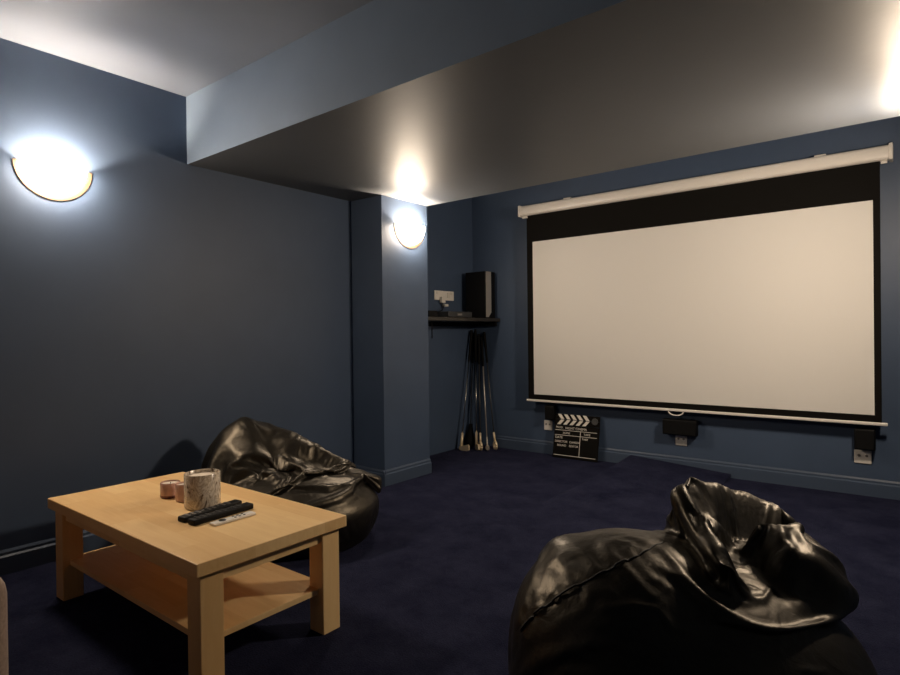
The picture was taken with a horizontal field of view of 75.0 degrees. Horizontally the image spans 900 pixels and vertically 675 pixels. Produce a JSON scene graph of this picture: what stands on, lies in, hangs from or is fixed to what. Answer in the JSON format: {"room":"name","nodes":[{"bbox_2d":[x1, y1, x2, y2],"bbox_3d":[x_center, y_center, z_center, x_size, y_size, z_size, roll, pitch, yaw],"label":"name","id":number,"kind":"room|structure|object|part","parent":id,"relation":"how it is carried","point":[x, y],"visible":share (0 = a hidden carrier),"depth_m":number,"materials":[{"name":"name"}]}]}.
{"room":"home theater","nodes":[
{"label":"home theater","id":0,"kind":"room"},
{"bbox_2d":[0,38,353,550],"bbox_3d":[-2.232,-0.156,2.936,0.120,2.634,4.580,0,0,38],"label":"wall","id":1,"kind":"structure","parent":0,"point":[170,302],"depth_m":3.39,"materials":[{"name":"blue paint"}]},
{"bbox_2d":[12,158,91,200],"bbox_3d":[-2.025,-0.804,3.028,0.099,0.176,0.360,0,0,38],"label":"wall lamp","id":2,"kind":"object","parent":1,"relation":"attached to","point":[51,180],"visible":1,"depth_m":3.00,"materials":[{"name":"white glass"}]},
{"bbox_2d":[0,530,114,575],"bbox_3d":[-2.131,1.100,2.938,0.020,0.119,4.440,0,0,38],"label":"baseboard","id":3,"kind":"structure","parent":1,"relation":"attached to","point":[19,558],"depth_m":2.97,"materials":[{"name":"blue paint"}]},
{"bbox_2d":[0,0,372,96],"bbox_3d":[-0.256,-1.544,2.550,4.686,0.100,6.458,0,0,38],"label":"ceiling","id":4,"kind":"structure","parent":0,"point":[180,47],"depth_m":2.83,"materials":[{"name":"grey paint"}]},
{"bbox_2d":[351,195,429,469],"bbox_3d":[-0.566,0.012,4.853,0.563,2.238,0.531,0,0,38],"label":"pillar","id":5,"kind":"structure","parent":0,"point":[390,278],"depth_m":4.61,"materials":[{"name":"blue paint"}]},
{"bbox_2d":[356,458,431,486],"bbox_3d":[-0.464,1.071,4.775,0.358,0.119,0.551,0,0,38],"label":"baseboard","id":6,"kind":"object","parent":5,"relation":"attached to","point":[395,475],"visible":0.76,"depth_m":4.62,"materials":[{"name":"blue paint"}]},
{"bbox_2d":[394,223,424,248],"bbox_3d":[-0.285,-0.803,4.683,0.099,0.176,0.360,0,0,38],"label":"wall lamp","id":7,"kind":"object","parent":5,"relation":"attached to","point":[411,236],"visible":1,"depth_m":4.63,"materials":[{"name":"white glass"}]},
{"bbox_2d":[186,0,899,205],"bbox_3d":[0.510,-1.309,3.125,4.061,0.435,1.876,0,0,38],"label":"soffit","id":8,"kind":"object","parent":5,"relation":"attached to","point":[422,102],"depth_m":2.71,"materials":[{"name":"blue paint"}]},
{"bbox_2d":[0,445,899,674],"bbox_3d":[-0.083,1.144,2.452,4.286,0.188,6.418,0,0,38],"label":"floor","id":9,"kind":"structure","parent":0,"point":[434,584],"depth_m":2.79,"materials":[{"name":"blue carpet"}]},
{"bbox_2d":[0,577,8,674],"bbox_3d":[-2.014,0.756,1.565,1.780,0.820,0.940,0,0,38],"label":"sofa","id":10,"kind":"object","parent":9,"relation":"on","point":[3,591],"visible":1,"depth_m":1.38,"materials":[{"name":"beige fabric"}]},
{"bbox_2d":[48,472,346,674],"bbox_3d":[-1.098,0.929,2.465,1.274,0.442,0.620,0,0,38],"label":"coffee table","id":11,"kind":"object","parent":9,"relation":"on","point":[210,583],"visible":0.89,"depth_m":2.25,"materials":[{"name":"brown wood"}]},
{"bbox_3d":[-1.702,0.958,2.624,0.082,0.398,0.082,0,0,38],"label":"leg","id":12,"kind":"part","parent":11,"relation":"part of","materials":[{"name":"brown wood"}]},
{"bbox_2d":[160,480,179,498],"bbox_3d":[-1.248,0.676,2.617,0.084,0.066,0.084,0,0,38],"label":"candle","id":13,"kind":"object","parent":11,"relation":"on","point":[167,488],"visible":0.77,"depth_m":2.58,"materials":[{"name":"pink glass"}]},
{"bbox_2d":[175,481,183,501],"bbox_3d":[-1.158,0.671,2.553,0.070,0.075,0.070,0,0,38],"label":"candle","id":14,"kind":"object","parent":11,"relation":"on","point":[179,487],"visible":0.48,"depth_m":2.52,"materials":[{"name":"pink glass"}]},
{"bbox_2d":[71,545,317,636],"bbox_3d":[-1.097,0.989,2.466,1.170,0.022,0.516,0,0,38],"label":"shelf","id":15,"kind":"object","parent":11,"relation":"attached to","point":[255,594],"depth_m":2.29,"materials":[{"name":"brown wood"}]},
{"bbox_2d":[184,468,220,510],"bbox_3d":[-1.039,0.637,2.463,0.142,0.142,0.142,0,0,38],"label":"candle","id":16,"kind":"object","parent":11,"relation":"on","point":[202,487],"visible":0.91,"depth_m":2.41,"materials":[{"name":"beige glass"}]},
{"bbox_3d":[-0.798,0.951,1.917,0.082,0.398,0.082,0,0,38],"label":"leg","id":17,"kind":"part","parent":11,"relation":"part of","materials":[{"name":"brown wood"}]},
{"bbox_2d":[178,499,241,522],"bbox_3d":[-0.963,0.696,2.367,0.046,0.022,0.270,-1,0,31],"label":"remote control","id":18,"kind":"object","parent":11,"relation":"on","point":[184,518],"visible":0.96,"depth_m":2.35,"materials":[{"name":"black plastic"}]},
{"bbox_2d":[188,502,252,525],"bbox_3d":[-0.902,0.695,2.320,0.046,0.024,0.266,0,0,34],"label":"remote control","id":19,"kind":"object","parent":11,"relation":"on","point":[207,517],"visible":1,"depth_m":2.30,"materials":[{"name":"black plastic"}]},
{"bbox_2d":[209,511,255,526],"bbox_3d":[-0.840,0.701,2.275,0.040,0.011,0.180,0,0,36],"label":"remote control","id":20,"kind":"object","parent":11,"relation":"on","point":[248,513],"visible":1,"depth_m":2.26,"materials":[{"name":"white plastic"}]},
{"bbox_3d":[-0.493,0.945,2.307,0.082,0.398,0.082,0,0,38],"label":"leg","id":21,"kind":"part","parent":11,"relation":"part of","materials":[{"name":"brown wood"}]},
{"bbox_2d":[201,417,381,560],"bbox_3d":[-0.907,0.804,3.358,0.989,0.670,0.888,-1,0,-26],"label":"bean bag","id":22,"kind":"object","parent":9,"relation":"on","point":[248,453],"visible":0.48,"depth_m":3.27,"materials":[{"name":"black leather"}]},
{"bbox_2d":[459,330,472,450],"bbox_3d":[0.157,0.518,5.900,0.115,1.189,0.340,-1,0,10],"label":"club","id":23,"kind":"object","parent":9,"relation":"on","point":[461,447],"visible":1,"depth_m":5.89,"materials":[{"name":"silver metal"}]},
{"bbox_3d":[0.141,1.082,5.775,0.122,0.064,0.020,0,0,41],"label":"blade","id":24,"kind":"part","parent":23,"relation":"part of","materials":[{"name":"gold metal"}]},
{"bbox_2d":[465,333,474,446],"bbox_3d":[0.227,0.530,6.008,0.118,1.163,0.210,0,0,38],"label":"club","id":25,"kind":"object","parent":9,"relation":"on","point":[470,437],"visible":0.9,"depth_m":5.97,"materials":[{"name":"grey metal"}]},
{"bbox_2d":[474,330,479,450],"bbox_3d":[0.264,0.515,5.918,0.042,1.193,0.348,-1,0,-1],"label":"club","id":26,"kind":"object","parent":9,"relation":"on","point":[477,446],"visible":1,"depth_m":5.96,"materials":[{"name":"silver metal"}]},
{"bbox_2d":[477,334,482,450],"bbox_3d":[0.295,0.542,5.913,0.043,1.159,0.335,-1,0,0],"label":"club","id":27,"kind":"object","parent":9,"relation":"on","point":[478,335],"visible":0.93,"depth_m":5.92,"materials":[{"name":"grey metal"}]},
{"bbox_2d":[480,337,489,449],"bbox_3d":[0.355,0.551,5.903,0.048,1.119,0.322,-1,0,-5],"label":"club","id":28,"kind":"object","parent":9,"relation":"on","point":[487,447],"visible":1,"depth_m":5.95,"materials":[{"name":"silver metal"}]},
{"bbox_2d":[483,332,497,449],"bbox_3d":[0.409,0.531,5.912,0.034,1.178,0.279,-1,0,-22],"label":"club","id":29,"kind":"object","parent":9,"relation":"on","point":[495,445],"visible":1,"depth_m":5.92,"materials":[{"name":"grey metal"}]},
{"bbox_2d":[552,413,600,461],"bbox_3d":[1.149,0.908,5.348,0.440,0.395,0.087,0,0,37],"label":"clapperboard","id":30,"kind":"object","parent":9,"relation":"on","point":[576,442],"visible":1,"depth_m":5.33,"materials":[{"name":"black wood"}]},
{"bbox_2d":[508,477,877,674],"bbox_3d":[0.676,0.789,1.718,1.023,0.679,0.760,-1,0,0],"label":"bean bag","id":31,"kind":"object","parent":9,"relation":"on","point":[731,584],"visible":1,"depth_m":1.55,"materials":[{"name":"black leather"}]},
{"bbox_2d":[427,198,474,454],"bbox_3d":[-0.277,-0.195,5.819,0.420,2.634,1.387,0,0,38],"label":"wall","id":32,"kind":"structure","parent":0,"point":[449,224],"depth_m":5.82,"materials":[{"name":"blue paint"}]},
{"bbox_2d":[434,290,453,300],"bbox_3d":[-0.063,-0.409,5.741,0.016,0.091,0.297,0,0,38],"label":"wall socket","id":33,"kind":"object","parent":32,"relation":"attached to","point":[449,295],"visible":0.98,"depth_m":5.74,"materials":[{"name":"white plastic"}]},
{"bbox_2d":[438,297,447,311],"bbox_3d":[-0.080,-0.318,5.671,0.055,0.156,0.156,0,0,38],"label":"plug","id":34,"kind":"object","parent":33,"relation":"attached to","point":[442,299],"visible":0.98,"depth_m":5.68,"materials":[{"name":"white plastic"}]},
{"bbox_2d":[428,317,499,325],"bbox_3d":[-0.009,-0.147,5.545,0.340,0.075,1.241,0,0,38],"label":"shelf","id":35,"kind":"object","parent":32,"relation":"attached to","point":[436,321],"visible":0.75,"depth_m":5.70,"materials":[{"name":"brown wood"}]},
{"bbox_2d":[428,311,437,316],"bbox_3d":[-0.185,-0.210,5.249,0.100,0.058,0.120,0,0,38],"label":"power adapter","id":36,"kind":"object","parent":35,"relation":"on","point":[430,313],"visible":0.58,"depth_m":5.21,"materials":[{"name":"black plastic"}]},
{"bbox_2d":[438,311,471,317],"bbox_3d":[0.015,-0.214,5.588,0.223,0.058,0.370,0,0,38],"label":"box","id":37,"kind":"object","parent":35,"relation":"on","point":[442,313],"visible":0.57,"depth_m":5.45,"materials":[{"name":"grey plastic"}]},
{"bbox_2d":[466,271,494,317],"bbox_3d":[0.308,-0.423,5.914,0.252,0.465,0.170,0,0,38],"label":"tower speaker","id":38,"kind":"object","parent":35,"relation":"on","point":[480,286],"visible":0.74,"depth_m":5.84},
{"bbox_2d":[472,116,899,481],"bbox_3d":[1.875,-0.215,4.925,4.306,2.634,0.120,0,0,38],"label":"wall","id":39,"kind":"structure","parent":0,"point":[499,236],"depth_m":4.78,"materials":[{"name":"blue paint"}]},
{"bbox_2d":[544,420,551,429],"bbox_3d":[0.937,0.837,5.597,0.086,0.092,0.014,0,0,38],"label":"cable plate","id":40,"kind":"object","parent":39,"relation":"attached to","point":[547,423],"visible":1,"depth_m":5.60,"materials":[{"name":"white plastic"}]},
{"bbox_2d":[545,405,555,419],"bbox_3d":[0.951,0.707,5.533,0.095,0.135,0.093,0,0,38],"label":"wall speaker","id":41,"kind":"object","parent":39,"relation":"attached to","point":[550,410],"visible":1,"depth_m":5.49,"materials":[{"name":"black plastic"}]},
{"bbox_2d":[545,406,552,419],"bbox_3d":[0.925,0.707,5.500,0.079,0.119,0.009,0,0,38],"label":"grille","id":42,"kind":"object","parent":41,"relation":"attached to","point":[548,409],"depth_m":5.49,"materials":[{"name":"black"}]},
{"bbox_2d":[662,418,697,436],"bbox_3d":[1.884,0.733,4.796,0.270,0.129,0.093,0,0,38],"label":"wall speaker","id":43,"kind":"object","parent":39,"relation":"attached to","point":[671,426],"visible":1,"depth_m":4.75,"materials":[{"name":"black plastic"}]},
{"bbox_2d":[676,435,686,445],"bbox_3d":[1.905,0.844,4.831,0.092,0.092,0.014,0,0,38],"label":"cable plate","id":44,"kind":"object","parent":39,"relation":"attached to","point":[680,440],"visible":0.77,"depth_m":4.83,"materials":[{"name":"white plastic"}]},
{"bbox_2d":[496,435,899,499],"bbox_3d":[1.956,1.042,4.790,3.786,0.119,0.020,0,0,38],"label":"baseboard","id":45,"kind":"structure","parent":39,"relation":"attached to","point":[886,489],"depth_m":4.46,"materials":[{"name":"blue paint"}]},
{"bbox_2d":[518,142,892,425],"bbox_3d":[1.829,-0.323,4.794,2.874,1.921,0.140,0,0,38],"label":"projector screen","id":46,"kind":"object","parent":39,"relation":"attached to","point":[755,291],"visible":1,"depth_m":4.55,"materials":[{"name":"white fabric"}]},
{"bbox_2d":[854,449,871,463],"bbox_3d":[2.865,0.828,4.071,0.100,0.092,0.014,0,0,38],"label":"cable plate","id":47,"kind":"object","parent":39,"relation":"attached to","point":[860,456],"visible":0.98,"depth_m":4.07,"materials":[{"name":"white plastic"}]},
{"bbox_2d":[854,427,875,450],"bbox_3d":[2.851,0.697,4.030,0.120,0.145,0.093,0,0,38],"label":"wall speaker","id":48,"kind":"object","parent":39,"relation":"attached to","point":[864,438],"visible":1,"depth_m":3.99,"materials":[{"name":"black plastic"}]}
]}

